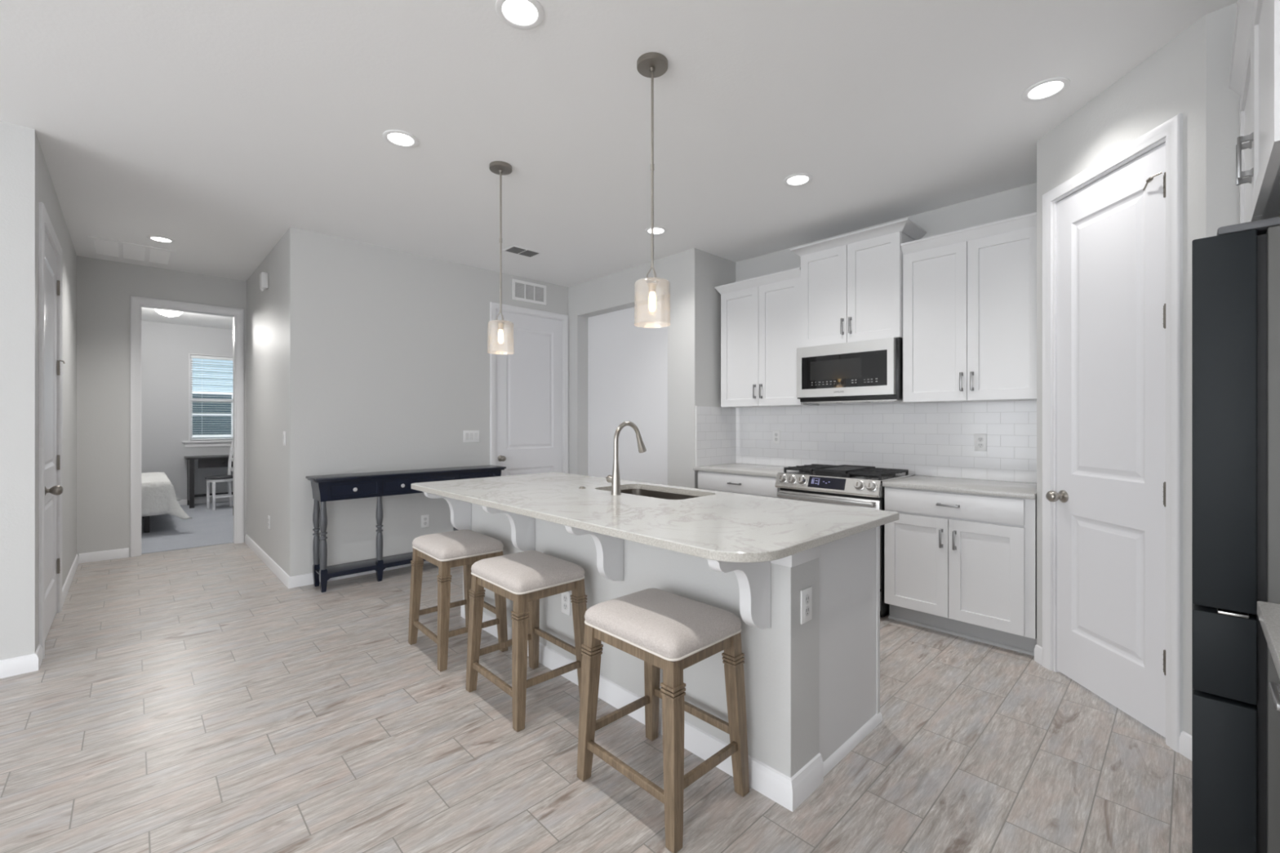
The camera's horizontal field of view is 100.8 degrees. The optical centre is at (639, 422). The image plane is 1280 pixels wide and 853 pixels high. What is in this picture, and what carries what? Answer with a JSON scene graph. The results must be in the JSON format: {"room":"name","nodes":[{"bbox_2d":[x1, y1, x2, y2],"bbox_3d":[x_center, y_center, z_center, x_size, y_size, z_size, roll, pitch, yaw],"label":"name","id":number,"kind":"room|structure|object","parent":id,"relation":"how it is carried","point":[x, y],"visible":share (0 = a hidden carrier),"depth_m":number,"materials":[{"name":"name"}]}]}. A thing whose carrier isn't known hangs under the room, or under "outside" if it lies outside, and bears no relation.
{"room":"kitchen","nodes":[
{"label":"kitchen","id":0,"kind":"room"},
{"bbox_2d":[0,120,76,660],"bbox_3d":[-5.823,-0.117,2.195,4.635,2.815,2.890,0,0,-44],"label":"wall","id":1,"kind":"structure","parent":0,"point":[25,180],"depth_m":2.73,"materials":[{"name":"white paint"}]},
{"bbox_2d":[0,653,38,678],"bbox_3d":[-4.813,1.246,1.152,4.649,0.088,0.014,0,0,-44],"label":"baseboard","id":2,"kind":"structure","parent":1,"relation":"attached to","point":[10,667],"depth_m":2.71,"materials":[{"name":"white paint"}]},
{"bbox_2d":[35,644,42,669],"bbox_3d":[-3.196,1.246,2.815,0.014,0.088,0.176,0,0,-44],"label":"baseboard","id":3,"kind":"structure","parent":1,"relation":"attached to","point":[39,650],"depth_m":2.81,"materials":[{"name":"white paint"}]},
{"bbox_2d":[39,201,65,658],"bbox_3d":[-3.645,0.045,3.242,0.197,2.490,1.055,0,0,-44],"label":"door","id":4,"kind":"structure","parent":1,"relation":"in","point":[51,489],"depth_m":3.29,"materials":[{"name":"white paint"}]},
{"bbox_2d":[62,554,79,607],"bbox_3d":[-4.569,1.246,4.246,0.014,0.088,1.667,0,0,-44],"label":"baseboard","id":5,"kind":"structure","parent":1,"relation":"attached to","point":[71,574],"depth_m":4.18,"materials":[{"name":"white paint"}]},
{"bbox_2d":[76,255,246,556],"bbox_3d":[-4.739,-0.117,5.320,1.495,2.815,0.120,0,0,-44],"label":"wall","id":6,"kind":"structure","parent":0,"point":[104,288],"depth_m":4.99,"materials":[{"name":"white paint"}]},
{"bbox_2d":[79,547,128,563],"bbox_3d":[-5.016,1.246,4.962,0.331,0.088,0.014,0,0,-44],"label":"baseboard","id":7,"kind":"structure","parent":6,"relation":"attached to","point":[121,553],"depth_m":4.96,"materials":[{"name":"white paint"}]},
{"bbox_2d":[129,295,244,556],"bbox_3d":[-4.614,0.036,5.427,0.881,2.508,0.139,0,0,-44],"label":"door frame","id":8,"kind":"structure","parent":6,"relation":"in","point":[136,303],"depth_m":5.29,"materials":[{"name":"white paint"}]},
{"bbox_2d":[141,320,232,499],"bbox_3d":[-7.731,-0.117,7.771,5.600,2.815,0.120,0,0,-44],"label":"wall","id":9,"kind":"structure","parent":0,"point":[166,348],"depth_m":8.18,"materials":[{"name":"grey paint"}]},
{"bbox_2d":[177,497,232,505],"bbox_3d":[-7.685,1.246,7.723,5.360,0.088,0.014,0,0,-44],"label":"baseboard","id":10,"kind":"structure","parent":9,"relation":"attached to","point":[200,500],"depth_m":8.42,"materials":[{"name":"white paint"}]},
{"bbox_2d":[182,353,232,447],"bbox_3d":[-6.697,-0.348,8.719,1.275,1.467,0.145,0,0,-44],"label":"window","id":11,"kind":"structure","parent":9,"relation":"in","point":[190,443],"depth_m":8.39,"materials":[{"name":"white paint"}]},
{"bbox_2d":[190,355,232,439],"bbox_3d":[-6.691,-0.392,8.712,1.075,1.340,0.034,0,0,-44],"label":"window blind","id":12,"kind":"object","parent":11,"relation":"attached to","point":[202,357],"visible":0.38,"depth_m":8.51,"materials":[{"name":"white plastic"}]},
{"bbox_2d":[246,226,307,576],"bbox_3d":[-3.444,-0.117,4.962,0.120,2.815,2.190,0,0,-44],"label":"wall","id":13,"kind":"structure","parent":0,"point":[277,316],"depth_m":4.45,"materials":[{"name":"white paint"}]},
{"bbox_2d":[259,271,268,291],"bbox_3d":[-3.400,-1.268,4.790,0.055,0.165,0.100,0,0,-44],"label":"sensor","id":14,"kind":"object","parent":13,"relation":"attached to","point":[264,277],"visible":1,"depth_m":4.76,"materials":[{"name":"white plastic"}]},
{"bbox_2d":[244,533,289,587],"bbox_3d":[-3.487,1.246,4.911,0.014,0.088,2.204,0,0,-44],"label":"baseboard","id":15,"kind":"structure","parent":13,"relation":"attached to","point":[268,561],"depth_m":4.72,"materials":[{"name":"white paint"}]},
{"bbox_2d":[267,515,270,528],"bbox_3d":[-3.327,0.895,4.749,0.008,0.116,0.072,0,0,-44],"label":"wall outlet","id":16,"kind":"object","parent":13,"relation":"attached to","point":[268,517],"visible":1,"depth_m":4.74,"materials":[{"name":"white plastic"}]},
{"bbox_2d":[282,431,285,445],"bbox_3d":[-2.871,0.130,4.271,0.011,0.116,0.072,0,0,-44],"label":"light switch","id":17,"kind":"object","parent":13,"relation":"attached to","point":[284,433],"visible":1,"depth_m":4.25,"materials":[{"name":"white plastic"}]},
{"bbox_2d":[307,231,568,573],"bbox_3d":[-1.767,-0.117,5.136,2.540,2.815,0.120,0,0,-44],"label":"wall","id":18,"kind":"structure","parent":0,"point":[398,341],"depth_m":4.64,"materials":[{"name":"white paint"}]},
{"bbox_2d":[288,560,429,588],"bbox_3d":[-2.118,1.246,4.707,1.709,0.088,0.014,0,0,-44],"label":"baseboard","id":19,"kind":"structure","parent":18,"relation":"attached to","point":[304,580],"depth_m":4.21,"materials":[{"name":"white paint"}]},
{"bbox_2d":[421,514,429,528],"bbox_3d":[-1.968,0.905,4.855,0.072,0.116,0.008,0,0,-44],"label":"wall outlet","id":20,"kind":"object","parent":18,"relation":"attached to","point":[424,518],"visible":1,"depth_m":4.85,"materials":[{"name":"white plastic"}]},
{"bbox_2d":[463,430,479,442],"bbox_3d":[-1.643,0.135,5.165,0.164,0.116,0.011,0,0,-44],"label":"light switch","id":21,"kind":"object","parent":18,"relation":"attached to","point":[469,436],"visible":1,"depth_m":5.16,"materials":[{"name":"white plastic"}]},
{"bbox_2d":[489,302,568,475],"bbox_3d":[-1.175,0.042,5.654,0.957,2.497,0.193,0,0,-44],"label":"door","id":22,"kind":"structure","parent":18,"relation":"in","point":[529,385],"depth_m":5.61,"materials":[{"name":"white paint"}]},
{"bbox_2d":[512,279,546,305],"bbox_3d":[-1.170,-1.380,5.618,0.410,0.210,0.012,0,0,-44],"label":"air vent","id":23,"kind":"object","parent":18,"relation":"in","point":[522,291],"visible":1,"depth_m":5.61,"materials":[{"name":"white plastic"}]},
{"bbox_2d":[0,501,1191,852],"bbox_3d":[-2.293,1.337,1.957,9.400,0.106,16.000,0,0,-44],"label":"floor","id":24,"kind":"structure","parent":0,"point":[192,700],"depth_m":2.09,"materials":[{"name":"grey tile"}]},
{"bbox_2d":[141,471,191,533],"bbox_3d":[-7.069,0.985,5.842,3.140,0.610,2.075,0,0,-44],"label":"bed","id":25,"kind":"object","parent":24,"relation":"on","point":[158,497],"visible":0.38,"depth_m":6.12,"materials":[{"name":"white fabric"}]},
{"bbox_2d":[184,454,232,508],"bbox_3d":[-6.420,0.907,8.524,1.365,0.765,0.530,0,0,-44],"label":"desk","id":26,"kind":"object","parent":24,"relation":"on","point":[220,460],"visible":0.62,"depth_m":8.07,"materials":[{"name":"grey wood"}]},
{"bbox_2d":[204,441,232,511],"bbox_3d":[-6.240,0.790,7.904,0.356,1.000,0.394,0,0,34],"label":"desk chair","id":27,"kind":"object","parent":24,"relation":"on","point":[215,478],"visible":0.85,"depth_m":7.85,"materials":[{"name":"grey wood"}]},
{"bbox_2d":[306,465,506,592],"bbox_3d":[-1.949,0.856,4.603,1.590,0.868,0.308,0,0,-44],"label":"console table","id":28,"kind":"object","parent":24,"relation":"on","point":[331,487],"visible":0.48,"depth_m":4.26,"materials":[{"name":"blue paint"}]},
{"bbox_2d":[315,551,426,580],"bbox_3d":[-1.957,1.179,4.611,1.492,0.053,0.241,0,0,-44],"label":"shelf","id":29,"kind":"object","parent":28,"relation":"attached to","point":[353,567],"depth_m":4.27,"materials":[{"name":"black paint"}]},
{"bbox_2d":[408,529,507,671],"bbox_3d":[-1.050,0.969,3.045,0.386,0.642,0.480,0,0,-42],"label":"bar stool","id":30,"kind":"object","parent":24,"relation":"on","point":[446,550],"visible":0.94,"depth_m":2.95,"materials":[{"name":"brown wood"}]},
{"bbox_2d":[412,529,503,561],"bbox_3d":[-1.050,0.689,3.045,0.368,0.082,0.456,0,0,-42],"label":"seat cushion","id":31,"kind":"object","parent":30,"relation":"on","point":[460,545],"depth_m":2.92,"materials":[{"name":"beige fabric"}]},
{"bbox_2d":[466,550,586,732],"bbox_3d":[-0.535,0.969,2.511,0.386,0.642,0.480,0,0,-43],"label":"bar stool","id":32,"kind":"object","parent":24,"relation":"on","point":[524,578],"visible":0.98,"depth_m":2.43,"materials":[{"name":"brown wood"}]},
{"bbox_2d":[471,550,584,595],"bbox_3d":[-0.535,0.689,2.511,0.368,0.082,0.456,0,0,-43],"label":"seat cushion","id":33,"kind":"object","parent":32,"relation":"on","point":[530,572],"depth_m":2.40,"materials":[{"name":"beige fabric"}]},
{"bbox_2d":[422,491,882,811],"bbox_3d":[-0.160,0.853,2.816,1.079,0.874,2.454,0,0,-44],"label":"kitchen island","id":34,"kind":"object","parent":24,"relation":"on","point":[812,687],"visible":0.59,"depth_m":2.04,"materials":[{"name":"grey paint"}]},
{"bbox_2d":[561,591,570,615],"bbox_3d":[-0.378,0.915,2.693,0.008,0.116,0.072,0,0,-44],"label":"wall outlet","id":35,"kind":"object","parent":34,"relation":"attached to","point":[566,597],"visible":0.94,"depth_m":2.68,"materials":[{"name":"white plastic"}]},
{"bbox_2d":[563,595,567,602],"bbox_3d":[-0.380,0.895,2.691,0.001,0.034,0.034,0,0,-44],"label":"socket","id":36,"kind":"object","parent":35,"relation":"attached to","point":[565,597],"depth_m":2.69,"materials":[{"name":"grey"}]},
{"bbox_2d":[563,603,567,609],"bbox_3d":[-0.380,0.935,2.691,0.001,0.034,0.034,0,0,-44],"label":"socket","id":37,"kind":"object","parent":35,"relation":"attached to","point":[565,605],"depth_m":2.69,"materials":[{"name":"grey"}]},
{"bbox_2d":[410,471,898,562],"bbox_3d":[-0.174,0.401,2.811,1.116,0.031,2.562,0,0,-44],"label":"island countertop","id":38,"kind":"structure","parent":34,"relation":"on","point":[715,525],"depth_m":2.23,"materials":[{"name":"white stone"}]},
{"bbox_2d":[605,421,646,495],"bbox_3d":[-0.078,0.189,2.919,0.246,0.392,0.109,0,0,-44],"label":"faucet","id":39,"kind":"object","parent":38,"relation":"on","point":[615,479],"visible":1,"depth_m":2.83,"materials":[{"name":"silver metal"}]},
{"bbox_2d":[620,488,700,499],"bbox_3d":[0.073,0.515,2.983,0.393,0.194,0.703,0,0,-44],"label":"sink","id":40,"kind":"object","parent":38,"relation":"in","point":[661,495],"visible":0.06,"depth_m":3.22,"materials":[{"name":"silver metal"}]},
{"bbox_2d":[800,586,812,624],"bbox_3d":[0.579,0.635,1.842,0.072,0.116,0.008,0,0,-44],"label":"wall outlet","id":41,"kind":"object","parent":34,"relation":"attached to","point":[806,593],"visible":1,"depth_m":1.84,"materials":[{"name":"white plastic"}]},
{"bbox_2d":[804,594,809,604],"bbox_3d":[0.581,0.615,1.840,0.034,0.034,0.001,0,0,-44],"label":"socket","id":42,"kind":"object","parent":41,"relation":"attached to","point":[806,596],"depth_m":1.84,"materials":[{"name":"grey plastic"}]},
{"bbox_2d":[804,605,809,616],"bbox_3d":[0.581,0.655,1.840,0.034,0.034,0.001,0,0,-44],"label":"socket","id":43,"kind":"object","parent":41,"relation":"attached to","point":[806,607],"depth_m":1.84,"materials":[{"name":"grey plastic"}]},
{"bbox_2d":[577,587,749,852],"bbox_3d":[0.076,0.969,1.885,0.386,0.642,0.480,0,0,-44],"label":"bar stool","id":44,"kind":"object","parent":24,"relation":"on","point":[671,633],"visible":1,"depth_m":1.81,"materials":[{"name":"brown wood"}]},
{"bbox_2d":[584,587,741,658],"bbox_3d":[0.076,0.689,1.885,0.368,0.082,0.456,0,0,-44],"label":"seat cushion","id":45,"kind":"object","parent":44,"relation":"on","point":[655,623],"depth_m":1.78,"materials":[{"name":"beige fabric"}]},
{"bbox_2d":[697,471,779,497],"bbox_3d":[0.975,0.853,4.480,0.631,0.874,0.793,0,0,-44],"label":"base cabinet","id":46,"kind":"object","parent":24,"relation":"on","point":[761,486],"visible":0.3,"depth_m":4.25,"materials":[{"name":"white paint"}]},
{"bbox_2d":[693,462,794,477],"bbox_3d":[0.975,0.400,4.510,0.627,0.030,0.838,0,0,-44],"label":"countertop","id":47,"kind":"structure","parent":46,"relation":"on","point":[735,468],"depth_m":4.40,"materials":[{"name":"grey stone"}]},
{"bbox_2d":[774,463,915,617],"bbox_3d":[1.497,0.811,3.894,0.688,0.958,0.757,0,0,-44],"label":"gas range","id":48,"kind":"object","parent":24,"relation":"on","point":[851,486],"visible":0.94,"depth_m":3.66,"materials":[{"name":"silver metal"}]},
{"bbox_2d":[780,470,915,483],"bbox_3d":[1.519,0.385,3.916,0.625,0.020,0.757,0,0,-44],"label":"cooktop","id":49,"kind":"object","parent":48,"relation":"in","point":[810,476],"depth_m":3.69,"materials":[{"name":"silver metal"}]},
{"bbox_2d":[884,486,1036,655],"bbox_3d":[2.062,0.853,3.346,0.631,0.874,0.797,0,0,-44],"label":"base cabinet","id":50,"kind":"object","parent":24,"relation":"on","point":[962,565],"visible":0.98,"depth_m":3.12,"materials":[{"name":"white paint"}]},
{"bbox_2d":[882,475,1036,499],"bbox_3d":[2.075,0.400,3.363,0.627,0.030,0.804,0,0,-44],"label":"countertop","id":51,"kind":"structure","parent":50,"relation":"on","point":[966,486],"depth_m":3.25,"materials":[{"name":"grey stone"}]},
{"bbox_2d":[1191,216,1279,852],"bbox_3d":[2.008,0.390,1.441,0.894,1.800,0.700,0,0,-44],"label":"refrigerator","id":52,"kind":"object","parent":24,"relation":"on","point":[1236,271],"visible":1,"depth_m":1.33,"materials":[{"name":"grey metal"}]},
{"bbox_2d":[0,0,1237,329],"bbox_3d":[-2.293,-1.575,1.957,9.400,0.100,16.000,0,0,-44],"label":"ceiling","id":53,"kind":"structure","parent":0,"point":[216,129],"depth_m":2.63,"materials":[{"name":"white paint"}]},
{"bbox_2d":[88,235,175,266],"bbox_3d":[-4.527,-1.521,4.734,0.540,0.008,0.600,0,0,-44],"label":"ceiling vent","id":54,"kind":"object","parent":53,"relation":"attached to","point":[101,246],"visible":1,"depth_m":4.71,"materials":[{"name":"white metal"}]},
{"bbox_2d":[146,235,175,243],"bbox_3d":[-3.986,-1.522,4.408,0.176,0.007,0.176,0,0,-44],"label":"recessed light","id":55,"kind":"object","parent":53,"relation":"in","point":[157,238],"visible":1,"depth_m":4.41,"materials":[{"name":"white plastic"}]},
{"bbox_2d":[154,308,182,317],"bbox_3d":[-5.985,-1.430,6.730,0.310,0.190,0.310,0,0,-44],"label":"dome light","id":56,"kind":"object","parent":53,"relation":"attached to","point":[169,313],"visible":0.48,"depth_m":6.67,"materials":[{"name":"white glass"}]},
{"bbox_2d":[382,129,418,147],"bbox_3d":[-1.286,-1.522,2.847,0.176,0.007,0.176,0,0,-44],"label":"recessed light","id":57,"kind":"object","parent":53,"relation":"in","point":[397,138],"visible":1,"depth_m":2.84,"materials":[{"name":"white plastic"}]},
{"bbox_2d":[487,160,514,353],"bbox_3d":[-0.829,-0.970,3.154,0.157,1.111,0.157,0,0,-44],"label":"pendant light","id":58,"kind":"object","parent":53,"relation":"hanging from","point":[499,167],"visible":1,"depth_m":3.15,"materials":[{"name":"silver metal"}]},
{"bbox_2d":[497,322,504,329],"bbox_3d":[-0.829,-0.574,3.154,0.044,0.043,0.044,0,0,-44],"label":"socket","id":59,"kind":"object","parent":58,"relation":"attached to","point":[500,325],"depth_m":3.14,"materials":[{"name":"silver metal"}]},
{"bbox_2d":[495,0,543,30],"bbox_3d":[-0.445,-1.522,1.963,0.176,0.007,0.176,0,0,-44],"label":"recessed light","id":60,"kind":"object","parent":53,"relation":"in","point":[524,15],"visible":1,"depth_m":1.97,"materials":[{"name":"white plastic"}]},
{"bbox_2d":[502,244,542,257],"bbox_3d":[-1.048,-1.519,4.718,0.290,0.012,0.180,0,0,-44],"label":"ceiling vent","id":61,"kind":"object","parent":53,"relation":"in","point":[513,249],"visible":1,"depth_m":4.70,"materials":[{"name":"white plastic"}]},
{"bbox_2d":[633,52,671,324],"bbox_3d":[0.052,-0.970,2.247,0.157,1.111,0.157,0,0,-44],"label":"pendant light","id":62,"kind":"object","parent":53,"relation":"hanging from","point":[651,65],"visible":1,"depth_m":2.24,"materials":[{"name":"grey metal"}]},
{"bbox_2d":[647,281,657,293],"bbox_3d":[0.052,-0.574,2.247,0.044,0.043,0.044,0,0,-44],"label":"socket","id":63,"kind":"object","parent":62,"relation":"attached to","point":[651,285],"depth_m":2.23,"materials":[{"name":"silver metal"}]},
{"bbox_2d":[644,226,666,235],"bbox_3d":[0.127,-1.522,4.209,0.176,0.007,0.176,0,0,-44],"label":"recessed light","id":64,"kind":"object","parent":53,"relation":"in","point":[657,230],"visible":0.9,"depth_m":4.20,"materials":[{"name":"white plastic"}]},
{"bbox_2d":[783,173,812,186],"bbox_3d":[0.992,-1.522,3.328,0.176,0.007,0.176,0,0,-44],"label":"recessed light","id":65,"kind":"object","parent":53,"relation":"in","point":[801,179],"visible":1,"depth_m":3.32,"materials":[{"name":"white plastic"}]},
{"bbox_2d":[1022,77,1070,102],"bbox_3d":[1.858,-1.522,2.426,0.176,0.007,0.176,0,0,-44],"label":"recessed light","id":66,"kind":"object","parent":53,"relation":"in","point":[1049,88],"visible":1,"depth_m":2.42,"materials":[{"name":"white plastic"}]},
{"bbox_2d":[587,299,667,484],"bbox_3d":[-0.068,0.055,5.502,0.120,2.470,1.365,0,0,-44],"label":"wall","id":67,"kind":"structure","parent":0,"point":[628,362],"depth_m":5.46,"materials":[{"name":"white paint"}]},
{"bbox_2d":[568,248,735,488],"bbox_3d":[0.053,-0.117,5.593,0.720,2.815,1.980,0,0,-44],"label":"wall","id":68,"kind":"structure","parent":0,"point":[694,331],"depth_m":4.83,"materials":[{"name":"white paint"}]},
{"bbox_2d":[695,405,697,466],"bbox_3d":[0.492,0.119,4.635,0.012,0.532,0.011,0,0,-44],"label":"trim","id":69,"kind":"structure","parent":68,"relation":"attached to","point":[695,406],"depth_m":4.63,"materials":[{"name":"white plastic"}]},
{"bbox_2d":[697,406,735,466],"bbox_3d":[0.702,0.121,4.837,0.570,0.527,0.010,0,0,-44],"label":"backsplash","id":70,"kind":"structure","parent":68,"relation":"attached to","point":[716,426],"depth_m":4.82,"materials":[{"name":"white tile"}]},
{"bbox_2d":[735,182,1036,483],"bbox_3d":[1.795,-0.117,4.211,0.120,2.815,2.427,0,0,-44],"label":"wall","id":71,"kind":"structure","parent":0,"point":[1020,201],"depth_m":3.71,"materials":[{"name":"white paint"}]},
{"bbox_2d":[714,266,819,407],"bbox_3d":[1.089,-0.686,4.620,0.327,1.092,0.850,0,0,-44],"label":"upper cabinet","id":72,"kind":"object","parent":71,"relation":"attached to","point":[761,316],"visible":0.94,"depth_m":4.50,"materials":[{"name":"white paint"}]},
{"bbox_2d":[773,430,780,444],"bbox_3d":[1.213,0.130,4.711,0.008,0.116,0.072,0,0,-44],"label":"wall outlet","id":73,"kind":"object","parent":71,"relation":"attached to","point":[776,434],"visible":1,"depth_m":4.71,"materials":[{"name":"white plastic"}]},
{"bbox_2d":[790,217,926,347],"bbox_3d":[1.634,-0.985,4.024,0.367,0.790,0.886,0,0,-44],"label":"upper cabinet","id":74,"kind":"object","parent":71,"relation":"attached to","point":[851,284],"visible":0.96,"depth_m":3.88,"materials":[{"name":"white paint"}]},
{"bbox_2d":[796,337,902,404],"bbox_3d":[1.623,-0.368,4.018,0.370,0.436,0.752,0,0,-44],"label":"microwave","id":75,"kind":"object","parent":74,"relation":"attached to","point":[864,371],"visible":1,"depth_m":3.85,"materials":[{"name":"white metal"}]},
{"bbox_2d":[809,357,861,380],"bbox_3d":[1.448,-0.394,3.938,0.001,0.144,0.396,0,0,-44],"label":"microwave window","id":76,"kind":"structure","parent":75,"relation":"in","point":[822,368],"depth_m":3.93,"materials":[{"name":"black glass"}]},
{"bbox_2d":[735,400,1036,483],"bbox_3d":[1.748,0.102,4.166,0.010,0.565,2.427,0,0,-44],"label":"backsplash","id":77,"kind":"structure","parent":71,"relation":"attached to","point":[923,439],"depth_m":3.94,"materials":[{"name":"white tile"}]},
{"bbox_2d":[900,212,1036,403],"bbox_3d":[2.186,-0.686,3.477,0.327,1.092,0.790,0,0,-44],"label":"upper cabinet","id":78,"kind":"object","parent":71,"relation":"attached to","point":[970,294],"visible":0.94,"depth_m":3.37,"materials":[{"name":"white paint"}]},
{"bbox_2d":[974,433,986,451],"bbox_3d":[2.300,0.135,3.578,0.008,0.116,0.072,0,0,-44],"label":"wall outlet","id":79,"kind":"object","parent":71,"relation":"attached to","point":[980,440],"visible":1,"depth_m":3.57,"materials":[{"name":"white plastic"}]},
{"bbox_2d":[977,436,982,441],"bbox_3d":[2.298,0.115,3.576,0.001,0.034,0.034,0,0,-44],"label":"socket","id":80,"kind":"object","parent":79,"relation":"attached to","point":[979,438],"depth_m":3.58,"materials":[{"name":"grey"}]},
{"bbox_2d":[977,443,982,448],"bbox_3d":[2.298,0.155,3.576,0.001,0.034,0.034,0,0,-44],"label":"socket","id":81,"kind":"object","parent":79,"relation":"attached to","point":[979,445],"depth_m":3.58,"materials":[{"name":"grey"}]},
{"bbox_2d":[1036,14,1205,735],"bbox_3d":[2.193,-0.117,2.423,0.120,2.815,0.892,0,0,2],"label":"wall","id":82,"kind":"structure","parent":0,"point":[1171,82],"depth_m":2.16,"materials":[{"name":"white paint"}]},
{"bbox_2d":[1034,644,1042,665],"bbox_3d":[2.143,1.246,2.842,0.014,0.088,0.060,0,0,2],"label":"baseboard","id":83,"kind":"structure","parent":82,"relation":"attached to","point":[1037,649],"depth_m":2.84,"materials":[{"name":"white paint"}]},
{"bbox_2d":[1042,113,1182,752],"bbox_3d":[2.158,0.042,2.438,0.191,2.497,0.743,0,0,2],"label":"door","id":84,"kind":"structure","parent":82,"relation":"in","point":[1113,231],"depth_m":2.38,"materials":[{"name":"white paint"}]},
{"bbox_2d":[1179,730,1191,760],"bbox_3d":[2.110,1.246,2.023,0.014,0.088,0.088,0,0,2],"label":"baseboard","id":85,"kind":"structure","parent":82,"relation":"attached to","point":[1185,739],"depth_m":2.04,"materials":[{"name":"white paint"}]},
{"bbox_2d":[1205,2,1240,237],"bbox_3d":[2.403,-0.117,1.767,0.120,2.815,0.704,0,0,-44],"label":"wall","id":86,"kind":"structure","parent":0,"point":[1222,103],"depth_m":1.95,"materials":[{"name":"white paint"}]},
{"bbox_2d":[1228,0,1279,223],"bbox_3d":[1.937,-0.912,1.285,1.220,0.650,0.649,0,0,-44],"label":"upper cabinet","id":87,"kind":"object","parent":86,"relation":"attached to","point":[1255,66],"visible":0.94,"depth_m":1.47,"materials":[{"name":"white paint"}]},
{"bbox_2d":[1269,681,1279,711],"bbox_3d":[1.008,0.853,0.386,1.500,0.874,0.637,0,0,-44],"label":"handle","id":88,"kind":"object","parent":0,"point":[1274,686],"visible":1,"depth_m":0.96,"materials":[{"name":"silver metal"}]},
{"bbox_2d":[1257,600,1279,679],"bbox_3d":[1.010,0.400,0.390,1.518,0.030,0.641,0,0,-44],"label":"countertop","id":89,"kind":"structure","parent":88,"relation":"on","point":[1268,613],"depth_m":1.01,"materials":[{"name":"grey stone"}]},
{"label":"outside","id":90,"kind":"structure","parent":0,"visible":0},
{"bbox_3d":[-16.243,1.590,19.823,28.000,0.100,28.900,0,0,-44],"label":"ground","id":91,"kind":"structure","parent":90,"visible":0},
{"bbox_2d":[192,358,232,438],"bbox_3d":[-10.879,-0.885,14.230,10.800,4.850,5.400,0,0,-44],"label":"house","id":92,"kind":"structure","parent":91,"relation":"on","point":[196,423],"depth_m":12.13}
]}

